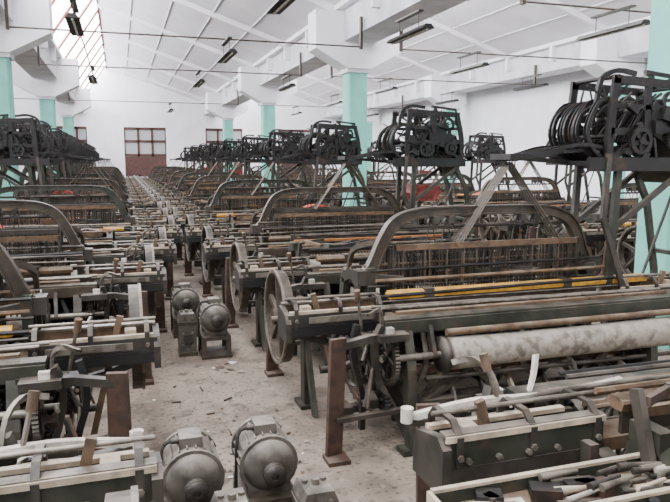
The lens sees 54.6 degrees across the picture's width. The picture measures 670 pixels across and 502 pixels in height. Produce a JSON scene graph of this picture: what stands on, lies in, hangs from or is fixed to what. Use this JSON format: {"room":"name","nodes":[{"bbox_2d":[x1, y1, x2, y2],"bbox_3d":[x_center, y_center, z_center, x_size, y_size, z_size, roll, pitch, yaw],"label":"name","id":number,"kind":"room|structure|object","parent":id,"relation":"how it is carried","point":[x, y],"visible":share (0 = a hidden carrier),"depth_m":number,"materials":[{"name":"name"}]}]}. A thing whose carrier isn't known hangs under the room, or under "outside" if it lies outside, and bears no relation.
{"room":"textile factory","nodes":[
{"label":"textile factory","id":0,"kind":"room"},
{"bbox_2d":[65,0,84,36],"bbox_3d":[-4.318,-3.884,10.777,0.220,0.388,1.600,-3,8,-18],"label":"lamp","id":1,"kind":"object","parent":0,"point":[73,21],"visible":1,"depth_m":10.58,"materials":[{"name":"metal"}]},
{"bbox_2d":[13,68,339,183],"bbox_3d":[-12.234,-8.028,42.752,26.500,8.200,0.200,-3,8,-18],"label":"wall","id":2,"kind":"structure","parent":0,"point":[105,122],"depth_m":42.53,"materials":[{"name":"paint"}]},
{"bbox_2d":[57,126,86,163],"bbox_3d":[-16.718,-6.290,41.411,2.000,3.270,0.220,-3,8,-18],"label":"window","id":3,"kind":"structure","parent":2,"relation":"in","point":[80,132],"depth_m":41.46,"materials":[{"name":"grey glass"}]},
{"bbox_2d":[124,127,166,177],"bbox_3d":[-12.467,-6.484,42.795,2.850,3.270,0.220,-3,8,-18],"label":"door","id":4,"kind":"structure","parent":2,"relation":"in","point":[145,147],"depth_m":42.79,"materials":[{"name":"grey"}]},
{"bbox_2d":[205,128,242,175],"bbox_3d":[-7.551,-6.709,44.396,2.700,3.270,0.220,-3,8,-18],"label":"window","id":5,"kind":"structure","parent":2,"relation":"in","point":[212,134],"depth_m":44.21,"materials":[{"name":"grey glass"}]},
{"bbox_2d":[278,129,311,172],"bbox_3d":[-2.801,-6.926,45.943,2.700,3.270,0.220,-3,8,-18],"label":"window","id":6,"kind":"structure","parent":2,"relation":"in","point":[306,132],"depth_m":45.90,"materials":[{"name":"grey glass"}]},
{"bbox_2d":[326,94,342,105],"bbox_3d":[-0.019,-5.985,25.728,0.220,0.388,1.600,-3,8,-18],"label":"lamp","id":7,"kind":"object","parent":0,"point":[331,96],"visible":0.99,"depth_m":25.65,"materials":[{"name":"metal"}]},
{"bbox_2d":[14,242,669,501],"bbox_3d":[-4.238,-0.534,19.247,26.500,0.100,51.000,-3,8,-18],"label":"floor","id":8,"kind":"structure","parent":0,"point":[377,472],"depth_m":5.56,"materials":[{"name":"concrete"}]},
{"bbox_2d":[0,0,53,199],"bbox_3d":[-7.428,-2.830,14.463,2.300,5.780,0.700,-3,8,-18],"label":"concrete column","id":9,"kind":"structure","parent":8,"relation":"on","point":[26,13],"depth_m":14.11,"materials":[{"name":"teal paint"}]},
{"bbox_2d":[12,58,79,178],"bbox_3d":[-10.707,-4.219,24.341,2.300,5.780,0.700,-3,8,-18],"label":"concrete column","id":10,"kind":"structure","parent":8,"relation":"on","point":[47,91],"depth_m":23.87,"materials":[{"name":"teal paint"}]},
{"bbox_2d":[55,88,90,169],"bbox_3d":[-13.987,-5.607,34.218,2.300,5.780,0.700,-3,8,-18],"label":"concrete column","id":11,"kind":"structure","parent":8,"relation":"on","point":[67,110],"depth_m":33.77,"materials":[{"name":"teal paint"}]},
{"bbox_2d":[0,243,160,441],"bbox_3d":[-3.049,0.706,3.966,3.800,1.726,1.800,-3,8,-18],"label":"power loom","id":12,"kind":"object","parent":8,"relation":"on","point":[54,360],"visible":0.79,"depth_m":4.04,"materials":[{"name":"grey metal"}]},
{"bbox_2d":[0,120,161,217],"bbox_3d":[-5.472,-1.224,13.499,3.800,2.894,1.800,-3,8,-18],"label":"power loom","id":13,"kind":"object","parent":8,"relation":"on","point":[157,210],"visible":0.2,"depth_m":13.45,"materials":[{"name":"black metal"}]},
{"bbox_2d":[0,390,163,501],"bbox_3d":[-2.381,1.282,1.675,3.800,1.222,1.800,-3,8,-18],"label":"power loom","id":14,"kind":"object","parent":8,"relation":"on","point":[99,467],"visible":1,"depth_m":2.32,"materials":[{"name":"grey metal"}]},
{"bbox_2d":[0,200,167,391],"bbox_3d":[-3.602,0.369,6.265,3.800,1.754,1.800,-3,8,-18],"label":"power loom","id":15,"kind":"object","parent":8,"relation":"on","point":[45,248],"visible":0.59,"depth_m":6.36,"materials":[{"name":"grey metal"}]},
{"bbox_2d":[22,134,147,198],"bbox_3d":[-7.721,-2.175,20.273,3.800,2.894,1.800,-3,8,-18],"label":"power loom","id":16,"kind":"object","parent":8,"relation":"on","point":[71,136],"visible":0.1,"depth_m":19.97,"materials":[{"name":"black metal"}]},
{"bbox_2d":[0,114,174,235],"bbox_3d":[-4.879,-0.972,11.712,3.800,2.894,1.800,-3,8,-18],"label":"power loom","id":17,"kind":"object","parent":8,"relation":"on","point":[11,143],"visible":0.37,"depth_m":11.29,"materials":[{"name":"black metal"}]},
{"bbox_2d":[0,225,176,332],"bbox_3d":[-3.958,0.319,8.160,3.800,1.325,1.800,-3,8,-18],"label":"power loom","id":18,"kind":"object","parent":8,"relation":"on","point":[165,251],"visible":0.26,"depth_m":8.16,"materials":[{"name":"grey metal"}]},
{"bbox_2d":[19,128,157,210],"bbox_3d":[-6.534,-1.673,16.698,3.800,2.894,1.800,-3,8,-18],"label":"power loom","id":19,"kind":"object","parent":8,"relation":"on","point":[152,203],"visible":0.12,"depth_m":16.50,"materials":[{"name":"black metal"}]},
{"bbox_2d":[22,131,154,200],"bbox_3d":[-7.128,-1.924,18.485,3.800,2.894,1.800,-3,8,-18],"label":"power loom","id":20,"kind":"object","parent":8,"relation":"on","point":[122,186],"visible":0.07,"depth_m":18.53,"materials":[{"name":"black metal"}]},
{"bbox_2d":[0,185,182,302],"bbox_3d":[-4.314,-0.141,9.996,3.800,1.726,1.800,-3,8,-18],"label":"power loom","id":21,"kind":"object","parent":8,"relation":"on","point":[98,216],"visible":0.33,"depth_m":10.04,"materials":[{"name":"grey metal"}]},
{"bbox_2d":[47,136,145,193],"bbox_3d":[-8.314,-2.427,22.060,3.800,2.894,1.800,-3,8,-18],"label":"power loom","id":22,"kind":"object","parent":8,"relation":"on","point":[75,138],"visible":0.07,"depth_m":22.03,"materials":[{"name":"brown metal"}]},
{"bbox_2d":[52,138,143,190],"bbox_3d":[-8.877,-2.665,23.753,3.800,2.894,1.800,-3,8,-18],"label":"power loom","id":23,"kind":"object","parent":8,"relation":"on","point":[86,152],"visible":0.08,"depth_m":23.44,"materials":[{"name":"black metal"}]},
{"bbox_2d":[61,141,139,185],"bbox_3d":[-10.345,-3.286,28.175,3.800,2.894,1.800,-3,8,-18],"label":"power loom","id":24,"kind":"object","parent":8,"relation":"on","point":[127,184],"visible":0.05,"depth_m":27.94,"materials":[{"name":"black metal"}]},
{"bbox_2d":[60,140,141,188],"bbox_3d":[-9.751,-3.035,26.387,3.800,2.894,1.800,-3,8,-18],"label":"power loom","id":25,"kind":"object","parent":8,"relation":"on","point":[84,146],"visible":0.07,"depth_m":26.42,"materials":[{"name":"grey metal"}]},
{"bbox_2d":[66,143,138,182],"bbox_3d":[-10.938,-3.537,29.962,3.800,2.894,1.800,-3,8,-18],"label":"power loom","id":26,"kind":"object","parent":8,"relation":"on","point":[87,143],"visible":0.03,"depth_m":29.90,"materials":[{"name":"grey metal"}]},
{"bbox_2d":[71,144,136,181],"bbox_3d":[-12.140,-4.046,33.584,3.800,2.894,1.800,-3,8,-18],"label":"power loom","id":27,"kind":"object","parent":8,"relation":"on","point":[132,180],"visible":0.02,"depth_m":33.63,"materials":[{"name":"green metal"}]},
{"bbox_2d":[79,147,134,178],"bbox_3d":[-13.718,-4.714,38.334,3.800,2.894,1.800,-3,8,-18],"label":"power loom","id":28,"kind":"object","parent":8,"relation":"on","point":[93,147],"visible":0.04,"depth_m":38.38,"materials":[{"name":"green metal"}]},
{"bbox_2d":[78,144,137,182],"bbox_3d":[-11.531,-3.788,31.749,3.800,2.894,1.800,-3,8,-18],"label":"power loom","id":29,"kind":"object","parent":8,"relation":"on","point":[89,144],"visible":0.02,"depth_m":31.54,"materials":[{"name":"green metal"}]},
{"bbox_2d":[91,146,135,180],"bbox_3d":[-13.093,-4.449,36.453,3.800,2.894,1.800,-3,8,-18],"label":"power loom","id":30,"kind":"object","parent":8,"relation":"on","point":[93,146],"visible":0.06,"depth_m":36.14,"materials":[{"name":"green metal"}]},
{"bbox_2d":[142,178,165,185],"bbox_3d":[-6.898,-2.691,29.732,3.800,1.282,1.800,-3,8,-18],"label":"power loom","id":31,"kind":"object","parent":8,"relation":"on","point":[143,181],"visible":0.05,"depth_m":29.30,"materials":[{"name":"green metal"}]},
{"bbox_2d":[137,147,204,178],"bbox_3d":[-9.832,-4.798,38.932,4.100,2.894,1.800,-3,8,-18],"label":"power loom","id":32,"kind":"object","parent":8,"relation":"on","point":[151,172],"visible":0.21,"depth_m":38.85,"materials":[{"name":"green metal"}]},
{"bbox_2d":[139,145,209,179],"bbox_3d":[-8.601,-4.277,35.226,4.100,2.894,1.800,-3,8,-18],"label":"power loom","id":33,"kind":"object","parent":8,"relation":"on","point":[192,147],"visible":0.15,"depth_m":35.14,"materials":[{"name":"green metal"}]},
{"bbox_2d":[150,185,203,195],"bbox_3d":[-4.437,-1.649,22.319,3.800,1.282,1.800,-3,8,-18],"label":"power loom","id":34,"kind":"object","parent":8,"relation":"on","point":[174,186],"visible":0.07,"depth_m":21.67,"materials":[{"name":"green metal"}]},
{"bbox_2d":[140,143,223,183],"bbox_3d":[-7.371,-3.756,31.520,4.100,2.894,1.800,-3,8,-18],"label":"power loom","id":35,"kind":"object","parent":8,"relation":"on","point":[200,149],"visible":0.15,"depth_m":31.43,"materials":[{"name":"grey metal"}]},
{"bbox_2d":[170,282,199,338],"bbox_3d":[-1.813,0.704,7.852,0.339,0.620,0.520,-3,8,-18],"label":"motor","id":36,"kind":"object","parent":8,"relation":"on","point":[183,296],"visible":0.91,"depth_m":7.72,"materials":[{"name":"metal"}]},
{"bbox_2d":[176,309,197,356],"bbox_3d":[-1.614,0.877,7.085,0.200,0.490,0.306,-3,8,-18],"label":"gearbox","id":37,"kind":"object","parent":8,"relation":"on","point":[186,320],"visible":1,"depth_m":6.99,"materials":[{"name":"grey metal"}]},
{"bbox_2d":[144,141,237,187],"bbox_3d":[-6.140,-3.235,27.813,4.100,2.894,1.800,-3,8,-18],"label":"power loom","id":38,"kind":"object","parent":8,"relation":"on","point":[212,151],"visible":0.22,"depth_m":27.73,"materials":[{"name":"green metal"}]},
{"bbox_2d":[145,182,236,189],"bbox_3d":[-5.667,-2.192,26.023,3.800,1.325,1.800,-3,8,-18],"label":"power loom","id":39,"kind":"object","parent":8,"relation":"on","point":[146,184],"visible":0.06,"depth_m":25.30,"materials":[{"name":"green metal"}]},
{"bbox_2d":[159,427,224,501],"bbox_3d":[-0.784,1.309,3.548,0.339,0.620,0.520,-3,8,-18],"label":"motor","id":40,"kind":"object","parent":8,"relation":"on","point":[193,470],"visible":0.88,"depth_m":3.41,"materials":[{"name":"metal"}]},
{"bbox_2d":[147,138,256,191],"bbox_3d":[-4.910,-2.714,24.107,4.100,2.894,1.800,-3,8,-18],"label":"power loom","id":41,"kind":"object","parent":8,"relation":"on","point":[226,153],"visible":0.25,"depth_m":24.04,"materials":[{"name":"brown metal"}]},
{"bbox_2d":[155,191,261,203],"bbox_3d":[-3.206,-1.150,18.610,3.800,1.325,1.800,-3,8,-18],"label":"power loom","id":42,"kind":"object","parent":8,"relation":"on","point":[183,194],"visible":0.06,"depth_m":17.90,"materials":[{"name":"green metal"}]},
{"bbox_2d":[197,296,231,359],"bbox_3d":[-1.307,0.820,7.027,0.339,0.620,0.520,-3,8,-18],"label":"motor","id":43,"kind":"object","parent":8,"relation":"on","point":[214,317],"visible":1,"depth_m":6.92,"materials":[{"name":"metal"}]},
{"bbox_2d":[153,135,280,199],"bbox_3d":[-3.679,-2.193,20.400,4.100,2.894,1.800,-3,8,-18],"label":"power loom","id":44,"kind":"object","parent":8,"relation":"on","point":[254,148],"visible":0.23,"depth_m":20.36,"materials":[{"name":"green metal"}]},
{"bbox_2d":[206,92,248,180],"bbox_3d":[-6.045,-5.970,36.804,2.300,5.780,0.700,-3,8,-18],"label":"concrete column","id":45,"kind":"structure","parent":8,"relation":"on","point":[227,114],"depth_m":36.27,"materials":[{"name":"teal paint"}]},
{"bbox_2d":[211,487,248,501],"bbox_3d":[-0.504,1.423,3.204,0.200,0.490,0.306,-3,8,-18],"label":"gearbox","id":46,"kind":"object","parent":8,"relation":"on","point":[235,494],"visible":1,"depth_m":3.19,"materials":[{"name":"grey metal"}]},
{"bbox_2d":[152,361,310,484],"bbox_3d":[-0.958,1.343,5.463,1.090,0.014,2.692,-3,8,-18],"label":"scraps","id":47,"kind":"object","parent":8,"relation":"on","point":[230,362],"visible":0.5,"depth_m":5.48,"materials":[{"name":"paper"}]},
{"bbox_2d":[160,129,312,241],"bbox_3d":[-2.449,-1.673,16.694,4.100,2.894,1.800,-3,8,-18],"label":"power loom","id":48,"kind":"object","parent":8,"relation":"on","point":[291,145],"visible":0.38,"depth_m":16.68,"materials":[{"name":"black metal"}]},
{"bbox_2d":[164,197,329,259],"bbox_3d":[-1.976,-0.607,14.906,3.800,1.282,1.800,-3,8,-18],"label":"power loom","id":49,"kind":"object","parent":8,"relation":"on","point":[203,202],"visible":0.03,"depth_m":14.14,"materials":[{"name":"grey metal"}]},
{"bbox_2d":[231,414,297,501],"bbox_3d":[-0.401,1.284,3.725,0.339,0.620,0.520,-3,8,-18],"label":"motor","id":50,"kind":"object","parent":8,"relation":"on","point":[266,459],"visible":0.99,"depth_m":3.60,"materials":[{"name":"metal"}]},
{"bbox_2d":[185,204,348,297],"bbox_3d":[-0.660,-0.112,11.225,3.800,1.325,1.800,-3,8,-18],"label":"power loom","id":51,"kind":"object","parent":8,"relation":"on","point":[236,223],"visible":0.12,"depth_m":10.45,"materials":[{"name":"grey metal"}]},
{"bbox_2d":[237,151,296,179],"bbox_3d":[-4.173,-5.072,40.879,4.100,2.894,1.800,-3,8,-18],"label":"power loom","id":52,"kind":"object","parent":8,"relation":"on","point":[254,167],"visible":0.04,"depth_m":40.75,"materials":[{"name":"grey metal"}]},
{"bbox_2d":[238,66,296,191],"bbox_3d":[-2.766,-4.582,26.926,2.300,5.780,0.700,-3,8,-18],"label":"concrete column","id":53,"kind":"structure","parent":8,"relation":"on","point":[267,97],"depth_m":26.41,"materials":[{"name":"teal paint"}]},
{"bbox_2d":[171,120,368,275],"bbox_3d":[-1.218,-1.152,12.987,4.100,2.894,1.800,-3,8,-18],"label":"power loom","id":54,"kind":"object","parent":8,"relation":"on","point":[333,144],"visible":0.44,"depth_m":12.94,"materials":[{"name":"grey metal"}]},
{"bbox_2d":[250,151,314,190],"bbox_3d":[-2.942,-4.551,37.173,4.100,2.894,1.800,-3,8,-18],"label":"power loom","id":55,"kind":"object","parent":8,"relation":"on","point":[312,151],"visible":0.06,"depth_m":37.25,"materials":[{"name":"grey metal"}]},
{"bbox_2d":[261,151,336,186],"bbox_3d":[-1.712,-4.030,33.466,4.100,2.894,1.800,-3,8,-18],"label":"power loom","id":56,"kind":"object","parent":8,"relation":"on","point":[293,175],"visible":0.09,"depth_m":33.40,"materials":[{"name":"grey metal"}]},
{"bbox_2d":[279,151,340,189],"bbox_3d":[-0.481,-3.509,29.760,4.100,2.894,1.800,-3,8,-18],"label":"power loom","id":57,"kind":"object","parent":8,"relation":"on","point":[319,168],"visible":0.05,"depth_m":29.63,"materials":[{"name":"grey metal"}]},
{"bbox_2d":[291,473,338,501],"bbox_3d":[-0.102,1.402,3.355,0.200,0.490,0.306,-3,8,-18],"label":"gearbox","id":58,"kind":"object","parent":8,"relation":"on","point":[312,487],"visible":1,"depth_m":3.28,"materials":[{"name":"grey metal"}]},
{"bbox_2d":[289,180,341,186],"bbox_3d":[-0.008,-2.443,27.972,3.800,1.282,1.800,-3,8,-18],"label":"power loom","id":59,"kind":"object","parent":8,"relation":"on","point":[308,182],"visible":0.04,"depth_m":27.53,"materials":[{"name":"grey metal"}]},
{"bbox_2d":[201,104,474,328],"bbox_3d":[0.146,-0.637,9.324,4.100,2.894,1.800,-3,8,-18],"label":"power loom","id":60,"kind":"object","parent":8,"relation":"on","point":[271,237],"visible":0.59,"depth_m":9.29,"materials":[{"name":"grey metal"}]},
{"bbox_2d":[317,184,375,206],"bbox_3d":[1.222,-1.944,24.263,3.800,1.325,1.800,-3,8,-18],"label":"power loom","id":61,"kind":"object","parent":8,"relation":"on","point":[338,185],"visible":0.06,"depth_m":24.00,"materials":[{"name":"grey metal"}]},
{"bbox_2d":[302,140,396,204],"bbox_3d":[0.749,-2.988,26.053,4.100,2.894,1.800,-3,8,-18],"label":"power loom","id":62,"kind":"object","parent":8,"relation":"on","point":[372,146],"visible":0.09,"depth_m":26.03,"materials":[{"name":"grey metal"}]},
{"bbox_2d":[308,9,400,205],"bbox_3d":[0.514,-3.194,17.049,2.300,5.780,0.700,-3,8,-18],"label":"concrete column","id":63,"kind":"structure","parent":8,"relation":"on","point":[325,26],"depth_m":16.59,"materials":[{"name":"teal paint"}]},
{"bbox_2d":[367,109,378,175],"bbox_3d":[1.673,-6.323,39.317,1.750,5.780,0.700,-3,8,-18],"label":"concrete column","id":64,"kind":"structure","parent":8,"relation":"on","point":[370,120],"depth_m":39.03,"materials":[{"name":"teal paint"}]},
{"bbox_2d":[229,227,535,376],"bbox_3d":[0.714,0.424,7.567,3.800,1.282,1.800,-3,8,-18],"label":"power loom","id":65,"kind":"object","parent":8,"relation":"on","point":[246,277],"visible":0.34,"depth_m":7.06,"materials":[{"name":"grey metal"}]},
{"bbox_2d":[331,151,437,206],"bbox_3d":[1.980,-2.467,22.347,4.100,2.894,1.800,-3,8,-18],"label":"power loom","id":66,"kind":"object","parent":8,"relation":"on","point":[380,182],"visible":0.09,"depth_m":22.29,"materials":[{"name":"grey metal"}]},
{"bbox_2d":[368,187,423,223],"bbox_3d":[2.453,-1.402,20.559,3.800,1.282,1.800,-3,8,-18],"label":"power loom","id":67,"kind":"object","parent":8,"relation":"on","point":[392,190],"visible":0.02,"depth_m":20.29,"materials":[{"name":"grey metal"}]},
{"bbox_2d":[373,132,508,224],"bbox_3d":[3.211,-1.946,18.640,4.100,2.894,1.800,-3,8,-18],"label":"power loom","id":68,"kind":"object","parent":8,"relation":"on","point":[491,145],"visible":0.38,"depth_m":18.68,"materials":[{"name":"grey metal"}]},
{"bbox_2d":[424,75,466,182],"bbox_3d":[4.953,-4.935,29.439,1.750,5.780,0.700,-3,8,-18],"label":"concrete column","id":69,"kind":"structure","parent":8,"relation":"on","point":[432,89],"depth_m":28.85,"materials":[{"name":"teal paint"}]},
{"bbox_2d":[401,190,506,229],"bbox_3d":[3.683,-0.902,16.850,3.800,1.325,1.800,-3,8,-18],"label":"power loom","id":70,"kind":"object","parent":8,"relation":"on","point":[458,199],"visible":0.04,"depth_m":16.60,"materials":[{"name":"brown metal"}]},
{"bbox_2d":[264,68,669,467],"bbox_3d":[1.471,-0.120,5.649,4.100,2.894,1.800,-3,8,-18],"label":"power loom","id":71,"kind":"object","parent":8,"relation":"on","point":[550,316],"visible":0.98,"depth_m":5.37,"materials":[{"name":"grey metal"}]},
{"bbox_2d":[437,129,602,240],"bbox_3d":[4.441,-1.425,14.934,4.100,2.894,1.800,-3,8,-18],"label":"power loom","id":72,"kind":"object","parent":8,"relation":"on","point":[513,196],"visible":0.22,"depth_m":14.94,"materials":[{"name":"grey metal"}]},
{"bbox_2d":[401,352,669,501],"bbox_3d":[2.185,1.089,3.036,3.965,1.226,1.800,-3,8,-18],"label":"power loom","id":73,"kind":"object","parent":8,"relation":"on","point":[553,441],"visible":1,"depth_m":2.67,"materials":[{"name":"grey metal"}]},
{"bbox_2d":[478,200,632,240],"bbox_3d":[4.914,-0.360,13.146,3.800,1.282,1.800,-3,8,-18],"label":"power loom","id":74,"kind":"object","parent":8,"relation":"on","point":[499,231],"visible":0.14,"depth_m":12.83,"materials":[{"name":"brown metal"}]},
{"bbox_2d":[536,183,638,290],"bbox_3d":[5.672,-0.904,11.227,4.100,2.894,1.800,-3,8,-18],"label":"power loom","id":75,"kind":"object","parent":8,"relation":"on","point":[591,226],"visible":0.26,"depth_m":10.77,"materials":[{"name":"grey metal"}]},
{"bbox_2d":[580,30,644,197],"bbox_3d":[8.232,-3.547,19.562,1.750,5.780,0.700,-3,8,-18],"label":"concrete column","id":76,"kind":"structure","parent":8,"relation":"on","point":[605,47],"depth_m":18.92,"materials":[{"name":"teal paint"}]},
{"bbox_2d":[617,225,636,273],"bbox_3d":[6.145,0.140,9.437,3.800,1.325,1.800,-3,8,-18],"label":"power loom","id":77,"kind":"object","parent":8,"relation":"on","point":[621,243],"visible":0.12,"depth_m":9.51,"materials":[{"name":"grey metal"}]},
{"bbox_2d":[634,0,669,349],"bbox_3d":[3.800,-1.803,7.152,2.300,5.780,0.700,-3,8,-18],"label":"concrete column","id":78,"kind":"structure","parent":8,"relation":"on","point":[659,35],"depth_m":7.13,"materials":[{"name":"teal paint"}]},
{"bbox_2d":[96,0,651,104],"bbox_3d":[-4.238,-7.411,18.280,26.500,2.310,51.000,-3,8,-18],"label":"ceiling","id":79,"kind":"structure","parent":0,"point":[505,27],"depth_m":23.52,"materials":[{"name":"paint"}]},
{"bbox_2d":[0,0,82,112],"bbox_3d":[-8.428,-5.823,17.112,1.240,0.870,51.000,-3,8,-18],"label":"beam","id":80,"kind":"structure","parent":79,"relation":"attached to","point":[49,51],"depth_m":20.82,"materials":[{"name":"paint"}]},
{"bbox_2d":[68,90,238,105],"bbox_3d":[-8.048,-7.025,29.294,7.420,0.720,0.080,-3,8,-18],"label":"conduit pipe","id":81,"kind":"object","parent":80,"relation":"attached to","point":[237,104],"visible":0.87,"depth_m":29.38,"materials":[{"name":"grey metal"}]},
{"bbox_2d":[167,102,173,112],"bbox_3d":[-7.497,-6.522,29.547,0.220,0.388,1.600,-3,8,-18],"label":"lamp","id":82,"kind":"object","parent":81,"relation":"hanging from","point":[170,110],"visible":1,"depth_m":29.46,"materials":[{"name":"metal"}]},
{"bbox_2d":[37,45,301,76],"bbox_3d":[-4.550,-5.545,18.758,7.420,0.720,0.080,-3,8,-18],"label":"conduit pipe","id":83,"kind":"object","parent":80,"relation":"attached to","point":[38,49],"visible":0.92,"depth_m":18.76,"materials":[{"name":"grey metal"}]},
{"bbox_2d":[88,65,97,84],"bbox_3d":[-6.754,-4.915,18.114,0.220,0.388,1.600,-3,8,-18],"label":"lamp","id":84,"kind":"object","parent":83,"relation":"hanging from","point":[92,79],"visible":1,"depth_m":17.84,"materials":[{"name":"metal"}]},
{"bbox_2d":[193,70,205,87],"bbox_3d":[-3.999,-5.041,19.011,0.220,0.388,1.600,-3,8,-18],"label":"lamp","id":85,"kind":"object","parent":83,"relation":"hanging from","point":[199,82],"visible":1,"depth_m":18.78,"materials":[{"name":"metal"}]},
{"bbox_2d":[277,74,295,91],"bbox_3d":[-1.497,-5.185,20.035,0.220,0.388,1.600,-3,8,-18],"label":"lamp","id":86,"kind":"object","parent":83,"relation":"hanging from","point":[289,85],"visible":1,"depth_m":19.80,"materials":[{"name":"metal"}]},
{"bbox_2d":[4,0,362,49],"bbox_3d":[-2.895,-4.844,13.772,7.420,0.720,0.080,-3,8,-18],"label":"conduit pipe","id":87,"kind":"object","parent":80,"relation":"attached to","point":[8,27],"visible":1,"depth_m":13.72,"materials":[{"name":"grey metal"}]},
{"bbox_2d":[217,36,237,63],"bbox_3d":[-2.344,-4.340,14.025,0.220,0.388,1.600,-3,8,-18],"label":"lamp","id":88,"kind":"object","parent":87,"relation":"hanging from","point":[230,53],"visible":1,"depth_m":13.86,"materials":[{"name":"metal"}]},
{"bbox_2d":[51,0,106,89],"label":"window","id":89,"kind":"structure","parent":79,"relation":"attached to","point":[88,49],"depth_m":25.97,"materials":[{"name":"white glass"}]},
{"bbox_2d":[200,0,465,115],"bbox_3d":[-0.486,-6.187,19.698,1.240,0.870,51.000,-3,8,-18],"label":"beam","id":90,"kind":"structure","parent":79,"relation":"attached to","point":[379,16],"depth_m":15.95,"materials":[{"name":"paint"}]},
{"bbox_2d":[258,95,402,108],"bbox_3d":[-0.088,-7.389,31.886,7.460,0.720,0.080,-3,8,-18],"label":"conduit pipe","id":91,"kind":"object","parent":90,"relation":"attached to","point":[402,95],"visible":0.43,"depth_m":31.82,"materials":[{"name":"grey metal"}]},
{"bbox_2d":[290,106,301,115],"bbox_3d":[-1.893,-6.778,31.372,0.220,0.388,1.600,-3,8,-18],"label":"lamp","id":92,"kind":"object","parent":91,"relation":"hanging from","point":[295,113],"visible":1,"depth_m":31.23,"materials":[{"name":"metal"}]},
{"bbox_2d":[367,108,378,116],"bbox_3d":[1.812,-6.948,32.578,0.220,0.388,1.600,-3,8,-18],"label":"lamp","id":93,"kind":"object","parent":91,"relation":"hanging from","point":[375,114],"visible":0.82,"depth_m":32.34,"materials":[{"name":"metal"}]},
{"bbox_2d":[399,30,647,63],"bbox_3d":[5.066,-5.208,16.364,7.460,0.720,0.080,-3,8,-18],"label":"conduit pipe","id":94,"kind":"object","parent":90,"relation":"attached to","point":[401,49],"visible":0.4,"depth_m":16.13,"materials":[{"name":"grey metal"}]},
{"bbox_2d":[449,51,488,74],"bbox_3d":[3.261,-4.597,15.850,0.220,0.388,1.600,-3,8,-18],"label":"lamp","id":95,"kind":"object","parent":94,"relation":"hanging from","point":[483,64],"visible":1,"depth_m":15.74,"materials":[{"name":"metal"}]},
{"bbox_2d":[520,0,650,13],"bbox_3d":[6.596,-4.560,11.754,7.460,0.720,0.080,-3,8,-18],"label":"conduit pipe","id":96,"kind":"object","parent":90,"relation":"attached to","point":[522,2],"visible":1,"depth_m":10.96,"materials":[{"name":"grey metal"}]},
{"bbox_2d":[576,4,649,41],"bbox_3d":[4.791,-3.949,11.241,0.220,0.388,1.600,-3,8,-18],"label":"lamp","id":97,"kind":"object","parent":96,"relation":"hanging from","point":[644,22],"visible":0.99,"depth_m":11.11,"materials":[{"name":"metal"}]},
{"bbox_2d":[320,16,650,117],"bbox_3d":[7.494,-6.552,22.296,1.240,0.870,51.000,-3,8,-18],"label":"beam","id":98,"kind":"structure","parent":79,"relation":"attached to","point":[633,43],"depth_m":23.82,"materials":[{"name":"paint"}]},
{"bbox_2d":[330,65,536,84],"bbox_3d":[3.410,-5.909,21.349,7.460,0.720,0.080,-3,8,-18],"label":"conduit pipe","id":99,"kind":"object","parent":98,"relation":"attached to","point":[535,66],"visible":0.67,"depth_m":21.57,"materials":[{"name":"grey metal"}]},
{"bbox_2d":[373,78,397,93],"bbox_3d":[1.605,-5.297,20.836,0.220,0.388,1.600,-3,8,-18],"label":"lamp","id":100,"kind":"object","parent":99,"relation":"hanging from","point":[392,87],"visible":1,"depth_m":20.71,"materials":[{"name":"metal"}]},
{"bbox_2d":[386,9,433,44],"bbox_3d":[1.314,-3.995,11.568,0.220,0.388,1.600,-3,8,-18],"label":"lamp","id":101,"kind":"object","parent":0,"point":[425,27],"visible":1,"depth_m":11.42,"materials":[{"name":"metal"}]},
{"bbox_2d":[435,92,458,104],"bbox_3d":[4.311,-5.890,25.053,0.220,0.388,1.600,-3,8,-18],"label":"lamp","id":102,"kind":"object","parent":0,"point":[451,100],"visible":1,"depth_m":24.90,"materials":[{"name":"metal"}]},
{"bbox_2d":[340,57,647,206],"bbox_3d":[8.444,-5.224,22.798,0.200,8.200,51.400,-3,8,-18],"label":"wall","id":103,"kind":"structure","parent":0,"point":[523,117],"depth_m":26.00,"materials":[{"name":"paint"}]},
{"bbox_2d":[512,74,548,90],"bbox_3d":[5.998,-5.176,19.973,0.220,0.388,1.600,-3,8,-18],"label":"lamp","id":104,"kind":"object","parent":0,"point":[522,78],"visible":1,"depth_m":19.88,"materials":[{"name":"metal"}]},
{"bbox_3d":[-1.364,-4.196,9.162,7.420,0.720,0.080,-3,8,-18],"label":"conduit pipe","id":105,"kind":"object","parent":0,"visible":0},
{"bbox_2d":[266,0,295,14],"bbox_3d":[-0.689,-3.639,9.040,0.220,0.388,1.600,-3,8,-18],"label":"lamp","id":106,"kind":"object","parent":105,"relation":"hanging from","point":[279,6],"visible":1,"depth_m":9.33,"materials":[{"name":"metal"}]}
]}

